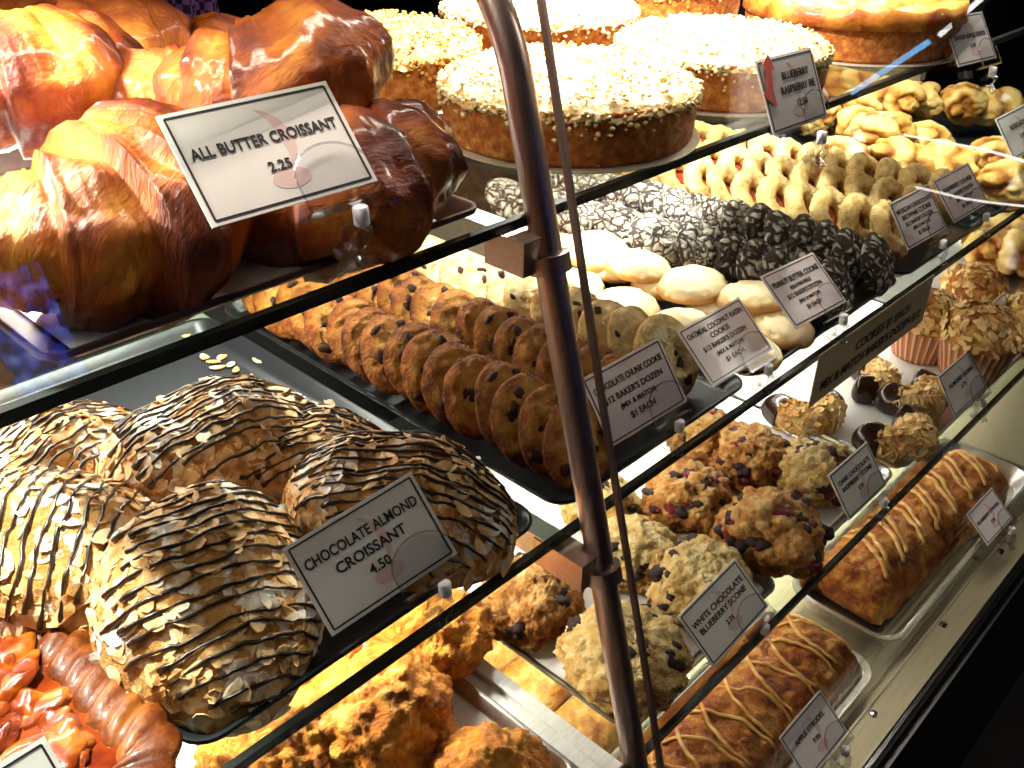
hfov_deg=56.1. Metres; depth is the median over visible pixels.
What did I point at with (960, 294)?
paper cup
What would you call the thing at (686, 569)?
scone
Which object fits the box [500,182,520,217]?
cookie
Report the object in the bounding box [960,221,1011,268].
knot
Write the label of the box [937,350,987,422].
price sign
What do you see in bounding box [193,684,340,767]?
scone
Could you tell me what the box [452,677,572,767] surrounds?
sheet pan
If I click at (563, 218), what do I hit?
cookie
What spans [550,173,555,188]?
cookie
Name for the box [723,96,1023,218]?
baking tray
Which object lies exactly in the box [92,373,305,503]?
croissant
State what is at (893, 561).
strudel
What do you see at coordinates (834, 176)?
cookie
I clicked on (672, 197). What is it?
cookie
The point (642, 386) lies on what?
price sign
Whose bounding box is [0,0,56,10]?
croissant
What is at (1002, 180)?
knot
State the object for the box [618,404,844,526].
sheet
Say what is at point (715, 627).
price sign
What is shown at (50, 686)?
pastry
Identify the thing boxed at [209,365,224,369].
flake
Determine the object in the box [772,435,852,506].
scone
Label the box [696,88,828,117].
cake board
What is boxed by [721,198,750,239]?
cookie
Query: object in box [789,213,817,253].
cookie
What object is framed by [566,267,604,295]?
cookie
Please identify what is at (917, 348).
paper cup
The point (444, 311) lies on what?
cookie
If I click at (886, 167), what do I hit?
cookie
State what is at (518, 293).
cookie
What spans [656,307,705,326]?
cookie
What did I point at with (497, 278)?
cookie
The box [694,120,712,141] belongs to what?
cookie
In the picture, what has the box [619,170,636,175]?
cookie
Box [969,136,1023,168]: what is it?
knot
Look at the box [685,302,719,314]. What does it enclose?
cookie
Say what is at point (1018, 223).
knot
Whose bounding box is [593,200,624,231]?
cookie
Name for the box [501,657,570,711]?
square
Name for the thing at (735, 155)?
cookie
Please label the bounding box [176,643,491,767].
sheet
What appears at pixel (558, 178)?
cookie
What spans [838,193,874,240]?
cookie
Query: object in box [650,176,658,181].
cookie
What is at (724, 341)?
price sign
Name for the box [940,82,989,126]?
knot
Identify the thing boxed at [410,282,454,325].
cookie
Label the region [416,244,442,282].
cookie
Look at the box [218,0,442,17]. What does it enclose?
wall
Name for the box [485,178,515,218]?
cookie
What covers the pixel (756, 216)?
cookie
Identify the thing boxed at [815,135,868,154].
knot
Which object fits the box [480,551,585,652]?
scone
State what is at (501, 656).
square
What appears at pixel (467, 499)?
croissant
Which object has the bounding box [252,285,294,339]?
cookie
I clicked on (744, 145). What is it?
cookie
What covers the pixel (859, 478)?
price sign
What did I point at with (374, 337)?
cookie
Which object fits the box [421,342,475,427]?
cookie
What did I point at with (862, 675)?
pan
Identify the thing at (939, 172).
cookie
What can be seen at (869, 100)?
knot
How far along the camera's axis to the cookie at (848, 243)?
1.17 m
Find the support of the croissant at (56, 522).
on the baking tray at (134, 393)
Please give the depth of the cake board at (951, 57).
1.12 m
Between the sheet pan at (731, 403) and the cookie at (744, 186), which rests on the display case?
the sheet pan at (731, 403)
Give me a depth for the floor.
1.88 m
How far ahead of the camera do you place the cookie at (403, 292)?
1.04 m
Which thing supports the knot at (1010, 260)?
on the sheet pan at (1014, 280)
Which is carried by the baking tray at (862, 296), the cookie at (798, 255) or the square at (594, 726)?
the cookie at (798, 255)
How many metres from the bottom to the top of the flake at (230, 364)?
0.002 m
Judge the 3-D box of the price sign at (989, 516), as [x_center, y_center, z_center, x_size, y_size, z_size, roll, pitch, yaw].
[0.702,0.208,1.394,0.086,0.073,0.063,-26,40,-37]
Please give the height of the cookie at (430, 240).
0.065 m
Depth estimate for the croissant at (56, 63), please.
0.58 m
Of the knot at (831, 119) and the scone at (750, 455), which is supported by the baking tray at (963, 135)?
the knot at (831, 119)
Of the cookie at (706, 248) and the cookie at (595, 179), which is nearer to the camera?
the cookie at (706, 248)
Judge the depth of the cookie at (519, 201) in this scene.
1.31 m
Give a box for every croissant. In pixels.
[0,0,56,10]
[0,3,144,159]
[0,97,255,332]
[0,398,132,473]
[0,466,155,639]
[31,0,192,47]
[85,479,324,736]
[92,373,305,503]
[112,44,179,99]
[152,0,395,109]
[190,11,238,33]
[241,98,468,283]
[251,399,381,505]
[280,430,518,591]
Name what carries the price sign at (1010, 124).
attached to the display case
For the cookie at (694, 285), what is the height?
0.034 m
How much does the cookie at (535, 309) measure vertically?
0.072 m
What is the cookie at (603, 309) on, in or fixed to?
on the baking tray at (703, 397)
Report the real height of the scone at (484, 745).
0.065 m
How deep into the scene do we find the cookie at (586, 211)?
1.27 m
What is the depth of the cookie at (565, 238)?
1.25 m
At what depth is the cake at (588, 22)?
1.07 m
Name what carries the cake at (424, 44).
on the cake board
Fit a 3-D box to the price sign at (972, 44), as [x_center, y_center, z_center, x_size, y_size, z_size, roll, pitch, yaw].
[0.562,-0.398,1.164,0.096,0.090,0.058,-23,38,-34]
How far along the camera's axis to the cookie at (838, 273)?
1.09 m
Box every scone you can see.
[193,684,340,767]
[302,644,362,685]
[311,642,456,767]
[365,588,494,679]
[430,721,552,767]
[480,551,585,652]
[553,599,694,715]
[559,474,642,530]
[608,513,677,592]
[640,459,733,533]
[642,533,752,627]
[666,408,734,466]
[705,421,789,491]
[705,485,834,579]
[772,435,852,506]
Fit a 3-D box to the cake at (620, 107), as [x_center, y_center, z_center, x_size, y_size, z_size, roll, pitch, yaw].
[0.051,-0.259,0.862,0.238,0.058,0.237,-17,35,-27]
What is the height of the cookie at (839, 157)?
0.069 m
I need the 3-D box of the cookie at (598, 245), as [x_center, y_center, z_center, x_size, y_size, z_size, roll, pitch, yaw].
[0.108,-0.171,1.218,0.082,0.035,0.082,19,36,27]
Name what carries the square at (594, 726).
on the sheet pan at (570, 696)
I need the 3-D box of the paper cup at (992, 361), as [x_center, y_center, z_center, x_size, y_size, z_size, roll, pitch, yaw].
[0.703,-0.047,1.461,0.123,0.066,0.123,27,40,36]
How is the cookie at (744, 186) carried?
on the baking tray at (917, 256)
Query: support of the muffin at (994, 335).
on the tray at (800, 386)
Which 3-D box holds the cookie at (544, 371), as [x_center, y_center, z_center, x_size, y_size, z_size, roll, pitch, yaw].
[0.055,-0.007,0.934,0.045,0.074,0.081,24,38,33]
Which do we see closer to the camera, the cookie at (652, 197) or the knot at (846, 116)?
the cookie at (652, 197)
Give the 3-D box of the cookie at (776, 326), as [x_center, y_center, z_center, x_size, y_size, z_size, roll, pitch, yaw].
[0.302,-0.065,1.082,0.079,0.030,0.079,-11,33,-19]
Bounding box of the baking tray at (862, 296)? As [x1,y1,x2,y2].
[428,208,895,376]
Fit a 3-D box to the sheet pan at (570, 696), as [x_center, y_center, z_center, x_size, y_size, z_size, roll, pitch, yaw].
[0.005,0.372,1.207,0.330,0.014,0.315,27,40,36]
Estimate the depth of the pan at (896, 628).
1.36 m
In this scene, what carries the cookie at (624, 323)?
on the baking tray at (703, 397)
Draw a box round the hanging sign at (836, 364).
[808,274,933,407]
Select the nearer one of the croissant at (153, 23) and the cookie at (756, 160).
the croissant at (153, 23)
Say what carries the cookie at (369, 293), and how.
on the baking tray at (703, 397)
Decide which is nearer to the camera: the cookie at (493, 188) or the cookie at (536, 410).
the cookie at (536, 410)
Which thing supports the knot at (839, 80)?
on the baking tray at (963, 135)
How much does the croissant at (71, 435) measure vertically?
0.067 m
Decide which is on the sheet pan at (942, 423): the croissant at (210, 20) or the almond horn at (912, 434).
the almond horn at (912, 434)
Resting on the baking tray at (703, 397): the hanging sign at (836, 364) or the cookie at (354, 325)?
the cookie at (354, 325)
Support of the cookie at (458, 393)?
on the baking tray at (703, 397)
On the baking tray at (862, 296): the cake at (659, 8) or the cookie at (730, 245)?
the cookie at (730, 245)
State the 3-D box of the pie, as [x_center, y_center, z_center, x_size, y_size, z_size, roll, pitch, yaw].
[0.428,-0.465,1.211,0.272,0.061,0.272,-3,31,-6]
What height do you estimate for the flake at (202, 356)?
0.004 m
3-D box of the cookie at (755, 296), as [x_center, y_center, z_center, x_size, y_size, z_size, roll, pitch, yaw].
[0.276,-0.101,1.107,0.082,0.035,0.082,16,34,23]
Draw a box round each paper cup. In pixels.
[891,332,938,365]
[937,334,1017,384]
[942,288,966,301]
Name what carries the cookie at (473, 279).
on the baking tray at (703, 397)
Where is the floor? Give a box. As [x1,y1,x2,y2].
[960,208,1023,767]
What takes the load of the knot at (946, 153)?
on the baking tray at (963, 135)
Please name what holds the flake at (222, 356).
on the baking tray at (134, 393)
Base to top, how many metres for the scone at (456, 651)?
0.072 m
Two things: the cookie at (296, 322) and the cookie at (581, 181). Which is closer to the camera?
the cookie at (296, 322)
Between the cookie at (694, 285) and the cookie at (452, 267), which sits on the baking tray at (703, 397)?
the cookie at (452, 267)
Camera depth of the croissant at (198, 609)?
0.63 m
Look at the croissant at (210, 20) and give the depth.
0.87 m
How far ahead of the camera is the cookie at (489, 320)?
0.97 m
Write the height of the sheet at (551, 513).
0.002 m
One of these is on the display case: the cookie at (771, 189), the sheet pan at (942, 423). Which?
the sheet pan at (942, 423)
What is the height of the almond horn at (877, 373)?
0.048 m
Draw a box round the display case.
[0,0,1023,767]
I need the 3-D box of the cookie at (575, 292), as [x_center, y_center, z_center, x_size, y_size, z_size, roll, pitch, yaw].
[0.078,-0.060,1.022,0.049,0.075,0.085,19,35,27]
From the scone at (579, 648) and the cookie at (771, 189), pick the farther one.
the cookie at (771, 189)
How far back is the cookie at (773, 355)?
1.01 m
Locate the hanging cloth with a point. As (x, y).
(191, 8)
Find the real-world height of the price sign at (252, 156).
0.087 m
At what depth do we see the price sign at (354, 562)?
0.64 m
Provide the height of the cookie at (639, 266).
0.034 m
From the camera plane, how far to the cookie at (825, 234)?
1.18 m
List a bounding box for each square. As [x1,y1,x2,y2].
[484,639,518,671]
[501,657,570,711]
[555,696,618,753]
[641,714,648,723]
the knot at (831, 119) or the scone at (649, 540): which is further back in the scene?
the knot at (831, 119)
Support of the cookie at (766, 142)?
on the baking tray at (917, 256)
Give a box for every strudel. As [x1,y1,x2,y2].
[647,613,857,767]
[813,450,1008,624]
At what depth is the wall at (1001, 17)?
4.98 m
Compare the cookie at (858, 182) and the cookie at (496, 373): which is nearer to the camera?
the cookie at (496, 373)
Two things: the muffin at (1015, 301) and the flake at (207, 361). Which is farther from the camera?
the muffin at (1015, 301)
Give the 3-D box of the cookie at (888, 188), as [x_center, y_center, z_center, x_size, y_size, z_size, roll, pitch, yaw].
[0.527,-0.248,1.336,0.082,0.072,0.055,-22,38,-33]
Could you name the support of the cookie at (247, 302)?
on the baking tray at (703, 397)
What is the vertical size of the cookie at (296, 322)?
0.065 m
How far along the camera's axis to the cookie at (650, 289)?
1.15 m
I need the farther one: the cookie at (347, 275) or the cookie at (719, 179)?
the cookie at (719, 179)
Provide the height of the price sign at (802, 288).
0.082 m
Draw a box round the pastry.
[0,628,182,767]
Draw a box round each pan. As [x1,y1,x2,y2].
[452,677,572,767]
[499,531,774,723]
[514,656,689,712]
[610,609,870,767]
[637,397,891,536]
[731,301,1020,467]
[792,438,1023,645]
[872,240,1023,303]
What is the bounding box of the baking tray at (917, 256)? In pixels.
[894,214,982,276]
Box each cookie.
[241,295,253,313]
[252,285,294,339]
[276,277,312,340]
[289,282,329,352]
[304,295,353,365]
[326,298,377,368]
[337,270,361,297]
[341,307,389,382]
[355,264,382,306]
[360,315,412,395]
[377,270,425,314]
[383,322,434,401]
[390,276,434,319]
[401,329,464,415]
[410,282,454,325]
[414,235,444,269]
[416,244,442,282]
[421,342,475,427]
[429,288,474,334]
[439,249,478,288]
[442,354,494,439]
[455,297,495,351]
[459,255,494,297]
[473,305,519,358]
[475,361,525,447]
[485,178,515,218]
[486,267,513,305]
[490,373,546,468]
[492,315,537,363]
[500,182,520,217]
[503,275,537,318]
[513,324,546,374]
[517,192,523,213]
[517,384,557,476]
[530,281,576,323]
[535,337,585,384]
[542,398,607,492]
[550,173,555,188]
[552,188,565,232]
[553,173,573,191]
[555,194,571,233]
[560,233,572,247]
[565,230,628,272]
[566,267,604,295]
[569,287,597,336]
[573,174,592,192]
[577,201,599,232]
[578,299,624,346]
[579,344,613,397]
[588,173,616,202]
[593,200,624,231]
[595,270,629,283]
[596,287,660,316]
[600,353,639,441]
[604,249,670,283]
[606,175,622,204]
[607,305,648,354]
[609,207,639,248]
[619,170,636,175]
[622,179,652,212]
[629,212,663,252]
[630,282,665,300]
[633,313,698,396]
[641,182,670,217]
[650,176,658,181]
[652,218,682,268]
[656,264,727,305]
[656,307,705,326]
[657,165,688,192]
[663,188,689,220]
[677,221,704,265]
[680,193,707,227]
[682,158,714,197]
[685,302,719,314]
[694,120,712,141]
[695,140,719,164]
[695,226,725,270]
[702,196,727,229]
[706,124,732,140]
[706,163,738,201]
[715,280,781,314]
[717,145,747,170]
[717,233,747,283]
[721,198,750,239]
[730,128,748,149]
[730,169,763,206]
[736,238,771,280]
[738,338,782,371]
[742,149,772,176]
[744,203,771,240]
[747,133,779,157]
[751,310,814,350]
[756,174,791,213]
[759,244,794,280]
[764,210,793,248]
[765,154,796,180]
[774,137,801,161]
[785,180,816,218]
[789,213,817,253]
[790,160,822,190]
[790,251,822,263]
[797,142,825,165]
[809,186,845,228]
[813,219,839,260]
[817,165,848,196]
[819,256,854,326]
[820,146,851,169]
[834,227,863,290]
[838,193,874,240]
[844,170,875,196]
[846,151,877,181]
[860,232,895,296]
[869,176,905,204]
[870,199,907,258]
[874,157,902,181]
[898,162,931,187]
[902,183,934,237]
[928,168,955,224]
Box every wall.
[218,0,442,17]
[878,0,1023,97]
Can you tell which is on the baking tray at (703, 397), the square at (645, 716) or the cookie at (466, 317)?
the cookie at (466, 317)
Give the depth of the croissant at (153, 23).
0.80 m
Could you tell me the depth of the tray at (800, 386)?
1.45 m
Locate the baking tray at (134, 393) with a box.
[0,318,532,744]
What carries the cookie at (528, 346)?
on the baking tray at (703, 397)
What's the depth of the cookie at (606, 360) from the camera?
0.89 m
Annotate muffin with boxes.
[891,287,958,365]
[937,298,1023,384]
[939,261,1008,301]
[1006,287,1023,358]
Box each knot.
[798,105,841,135]
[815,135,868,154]
[823,65,879,96]
[835,105,875,135]
[840,85,883,110]
[843,111,917,146]
[868,136,935,172]
[873,75,926,113]
[908,81,943,119]
[913,120,955,145]
[925,139,980,176]
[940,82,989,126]
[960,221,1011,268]
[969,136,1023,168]
[973,86,1023,126]
[976,158,1023,210]
[983,212,1023,230]
[995,229,1023,277]
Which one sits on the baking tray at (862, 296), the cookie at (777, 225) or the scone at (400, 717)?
the cookie at (777, 225)
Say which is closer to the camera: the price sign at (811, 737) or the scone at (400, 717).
the scone at (400, 717)
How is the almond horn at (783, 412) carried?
on the tray at (800, 386)
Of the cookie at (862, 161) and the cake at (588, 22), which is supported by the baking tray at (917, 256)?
the cookie at (862, 161)
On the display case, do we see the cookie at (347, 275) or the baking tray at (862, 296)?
the baking tray at (862, 296)
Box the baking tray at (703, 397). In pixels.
[225,299,742,504]
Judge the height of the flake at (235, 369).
0.002 m
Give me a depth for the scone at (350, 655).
0.90 m
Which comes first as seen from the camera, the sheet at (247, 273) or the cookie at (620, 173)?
the sheet at (247, 273)
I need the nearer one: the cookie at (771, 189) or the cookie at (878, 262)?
the cookie at (878, 262)
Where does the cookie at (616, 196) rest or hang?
on the baking tray at (862, 296)
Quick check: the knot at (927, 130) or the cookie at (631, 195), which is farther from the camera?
the knot at (927, 130)
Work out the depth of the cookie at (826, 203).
1.28 m
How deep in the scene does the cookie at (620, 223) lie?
1.23 m
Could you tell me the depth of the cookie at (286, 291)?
1.04 m
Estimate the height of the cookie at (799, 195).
0.070 m
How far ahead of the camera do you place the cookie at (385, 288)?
1.06 m
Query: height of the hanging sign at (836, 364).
0.068 m
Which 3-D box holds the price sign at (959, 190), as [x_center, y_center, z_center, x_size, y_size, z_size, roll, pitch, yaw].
[0.625,-0.246,1.319,0.104,0.088,0.067,-24,39,-35]
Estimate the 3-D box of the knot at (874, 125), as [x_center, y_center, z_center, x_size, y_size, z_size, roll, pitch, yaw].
[0.622,-0.420,1.600,0.122,0.069,0.085,-12,34,-21]
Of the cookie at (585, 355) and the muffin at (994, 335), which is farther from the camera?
the muffin at (994, 335)
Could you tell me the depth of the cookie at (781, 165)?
1.41 m
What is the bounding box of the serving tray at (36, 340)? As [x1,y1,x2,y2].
[0,148,476,360]
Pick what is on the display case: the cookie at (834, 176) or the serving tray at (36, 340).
the serving tray at (36, 340)
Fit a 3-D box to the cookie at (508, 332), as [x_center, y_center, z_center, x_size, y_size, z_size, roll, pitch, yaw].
[0.013,-0.028,0.969,0.079,0.072,0.045,-23,39,-34]
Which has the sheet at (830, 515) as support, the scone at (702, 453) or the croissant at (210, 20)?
the scone at (702, 453)
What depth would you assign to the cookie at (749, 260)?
1.13 m
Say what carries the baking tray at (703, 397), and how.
on the display case
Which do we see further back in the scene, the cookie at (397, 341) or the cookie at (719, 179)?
the cookie at (719, 179)
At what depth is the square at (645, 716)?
1.16 m
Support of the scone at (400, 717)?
on the sheet at (466, 714)
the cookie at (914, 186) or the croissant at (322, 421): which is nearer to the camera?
the croissant at (322, 421)
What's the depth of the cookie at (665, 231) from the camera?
1.20 m
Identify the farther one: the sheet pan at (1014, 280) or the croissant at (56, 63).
the sheet pan at (1014, 280)
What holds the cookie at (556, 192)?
on the baking tray at (862, 296)
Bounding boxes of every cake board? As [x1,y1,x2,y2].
[460,127,699,173]
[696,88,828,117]
[830,53,954,67]
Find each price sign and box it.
[0,733,64,767]
[155,81,387,251]
[282,472,464,636]
[584,337,694,456]
[676,297,779,396]
[677,558,771,666]
[754,47,829,167]
[760,252,853,345]
[778,690,851,767]
[828,442,889,525]
[888,184,949,265]
[932,163,994,236]
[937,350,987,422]
[949,11,1000,94]
[966,488,1016,549]
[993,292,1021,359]
[995,104,1023,159]
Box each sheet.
[19,170,436,348]
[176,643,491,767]
[457,467,762,715]
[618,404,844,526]
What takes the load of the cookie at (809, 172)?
on the baking tray at (917, 256)
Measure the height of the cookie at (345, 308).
0.065 m
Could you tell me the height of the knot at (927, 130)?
0.067 m
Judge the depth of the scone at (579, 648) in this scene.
0.91 m
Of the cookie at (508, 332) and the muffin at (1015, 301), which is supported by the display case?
the muffin at (1015, 301)
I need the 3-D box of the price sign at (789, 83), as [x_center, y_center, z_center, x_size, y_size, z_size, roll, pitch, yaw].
[0.261,-0.246,0.870,0.052,0.104,0.108,26,39,35]
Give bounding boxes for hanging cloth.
[166,0,219,18]
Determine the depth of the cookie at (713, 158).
1.48 m
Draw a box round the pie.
[742,0,969,63]
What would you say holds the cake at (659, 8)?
on the cake board
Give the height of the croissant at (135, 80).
0.084 m
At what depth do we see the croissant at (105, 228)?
0.50 m
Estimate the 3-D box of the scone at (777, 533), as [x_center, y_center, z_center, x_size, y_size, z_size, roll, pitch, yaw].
[0.300,0.161,1.095,0.129,0.075,0.143,-21,38,-32]
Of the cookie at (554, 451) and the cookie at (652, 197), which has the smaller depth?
the cookie at (554, 451)
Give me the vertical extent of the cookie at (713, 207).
0.065 m
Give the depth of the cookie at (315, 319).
1.00 m
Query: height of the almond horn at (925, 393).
0.048 m
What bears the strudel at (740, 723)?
on the pan at (862, 675)
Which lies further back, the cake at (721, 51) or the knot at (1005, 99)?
the knot at (1005, 99)
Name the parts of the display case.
panel, tray rail, post, panel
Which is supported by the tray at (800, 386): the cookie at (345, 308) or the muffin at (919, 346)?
the muffin at (919, 346)
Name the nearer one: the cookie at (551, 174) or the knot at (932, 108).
the cookie at (551, 174)
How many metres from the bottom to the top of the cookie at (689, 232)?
0.069 m
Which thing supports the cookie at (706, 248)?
on the baking tray at (862, 296)
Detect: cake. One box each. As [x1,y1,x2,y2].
[364,9,482,109]
[436,41,704,167]
[438,0,640,51]
[612,12,835,112]
[630,0,739,20]
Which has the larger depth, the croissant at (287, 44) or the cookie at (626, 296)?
the cookie at (626, 296)
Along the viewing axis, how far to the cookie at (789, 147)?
1.49 m
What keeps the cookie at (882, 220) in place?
on the baking tray at (917, 256)
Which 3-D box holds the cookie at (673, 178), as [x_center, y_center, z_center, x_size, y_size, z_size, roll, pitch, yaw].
[0.252,-0.307,1.431,0.082,0.062,0.064,-21,38,-32]
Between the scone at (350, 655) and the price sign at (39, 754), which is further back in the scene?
the scone at (350, 655)
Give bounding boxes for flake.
[200,353,209,358]
[206,360,220,362]
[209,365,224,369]
[217,354,226,360]
[227,362,234,366]
[232,366,239,371]
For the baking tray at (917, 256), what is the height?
0.014 m
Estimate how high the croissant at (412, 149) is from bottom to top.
0.107 m
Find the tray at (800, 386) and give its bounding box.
[734,307,940,444]
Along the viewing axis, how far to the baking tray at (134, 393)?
0.97 m
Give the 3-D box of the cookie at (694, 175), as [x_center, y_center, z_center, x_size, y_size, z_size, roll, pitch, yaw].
[0.285,-0.295,1.409,0.080,0.062,0.064,-23,39,-34]
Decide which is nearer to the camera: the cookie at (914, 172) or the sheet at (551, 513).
the sheet at (551, 513)
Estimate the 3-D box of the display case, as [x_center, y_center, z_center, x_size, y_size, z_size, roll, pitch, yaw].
[0.159,0.041,1.329,0.938,1.660,2.750,27,40,36]
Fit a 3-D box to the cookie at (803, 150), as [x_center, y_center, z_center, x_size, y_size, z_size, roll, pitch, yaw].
[0.471,-0.335,1.478,0.082,0.066,0.060,-22,38,-33]
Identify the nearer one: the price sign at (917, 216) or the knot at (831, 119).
the price sign at (917, 216)
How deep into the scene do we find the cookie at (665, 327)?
0.96 m
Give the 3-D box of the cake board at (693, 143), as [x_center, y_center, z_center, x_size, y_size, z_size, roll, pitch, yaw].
[0.050,-0.232,0.878,0.240,0.002,0.240,27,40,36]
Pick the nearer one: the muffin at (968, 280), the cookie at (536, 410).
the cookie at (536, 410)
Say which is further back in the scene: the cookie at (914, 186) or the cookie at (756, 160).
the cookie at (756, 160)
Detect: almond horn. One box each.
[761,389,847,438]
[851,356,902,404]
[851,404,940,463]
[874,369,947,419]
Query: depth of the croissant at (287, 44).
0.58 m
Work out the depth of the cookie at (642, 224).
1.22 m
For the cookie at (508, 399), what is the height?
0.075 m
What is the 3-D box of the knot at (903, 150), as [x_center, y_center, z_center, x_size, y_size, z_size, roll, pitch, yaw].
[0.625,-0.356,1.536,0.119,0.079,0.089,8,32,11]
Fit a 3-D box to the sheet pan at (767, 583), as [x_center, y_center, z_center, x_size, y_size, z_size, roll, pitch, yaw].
[0.038,0.191,1.106,0.452,0.014,0.280,27,40,36]
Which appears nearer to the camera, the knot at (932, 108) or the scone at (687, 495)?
the scone at (687, 495)
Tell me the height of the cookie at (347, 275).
0.062 m
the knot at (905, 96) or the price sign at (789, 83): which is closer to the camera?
the price sign at (789, 83)
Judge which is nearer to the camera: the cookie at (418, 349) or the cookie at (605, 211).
the cookie at (418, 349)
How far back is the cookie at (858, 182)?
1.34 m
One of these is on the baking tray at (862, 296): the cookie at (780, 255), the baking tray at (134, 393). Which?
the cookie at (780, 255)
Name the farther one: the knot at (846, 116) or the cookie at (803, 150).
the knot at (846, 116)
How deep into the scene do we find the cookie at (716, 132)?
1.56 m
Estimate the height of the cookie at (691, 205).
0.066 m
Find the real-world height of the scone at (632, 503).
0.054 m
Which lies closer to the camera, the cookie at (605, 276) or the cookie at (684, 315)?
the cookie at (684, 315)
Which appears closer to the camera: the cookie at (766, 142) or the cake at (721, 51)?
the cake at (721, 51)

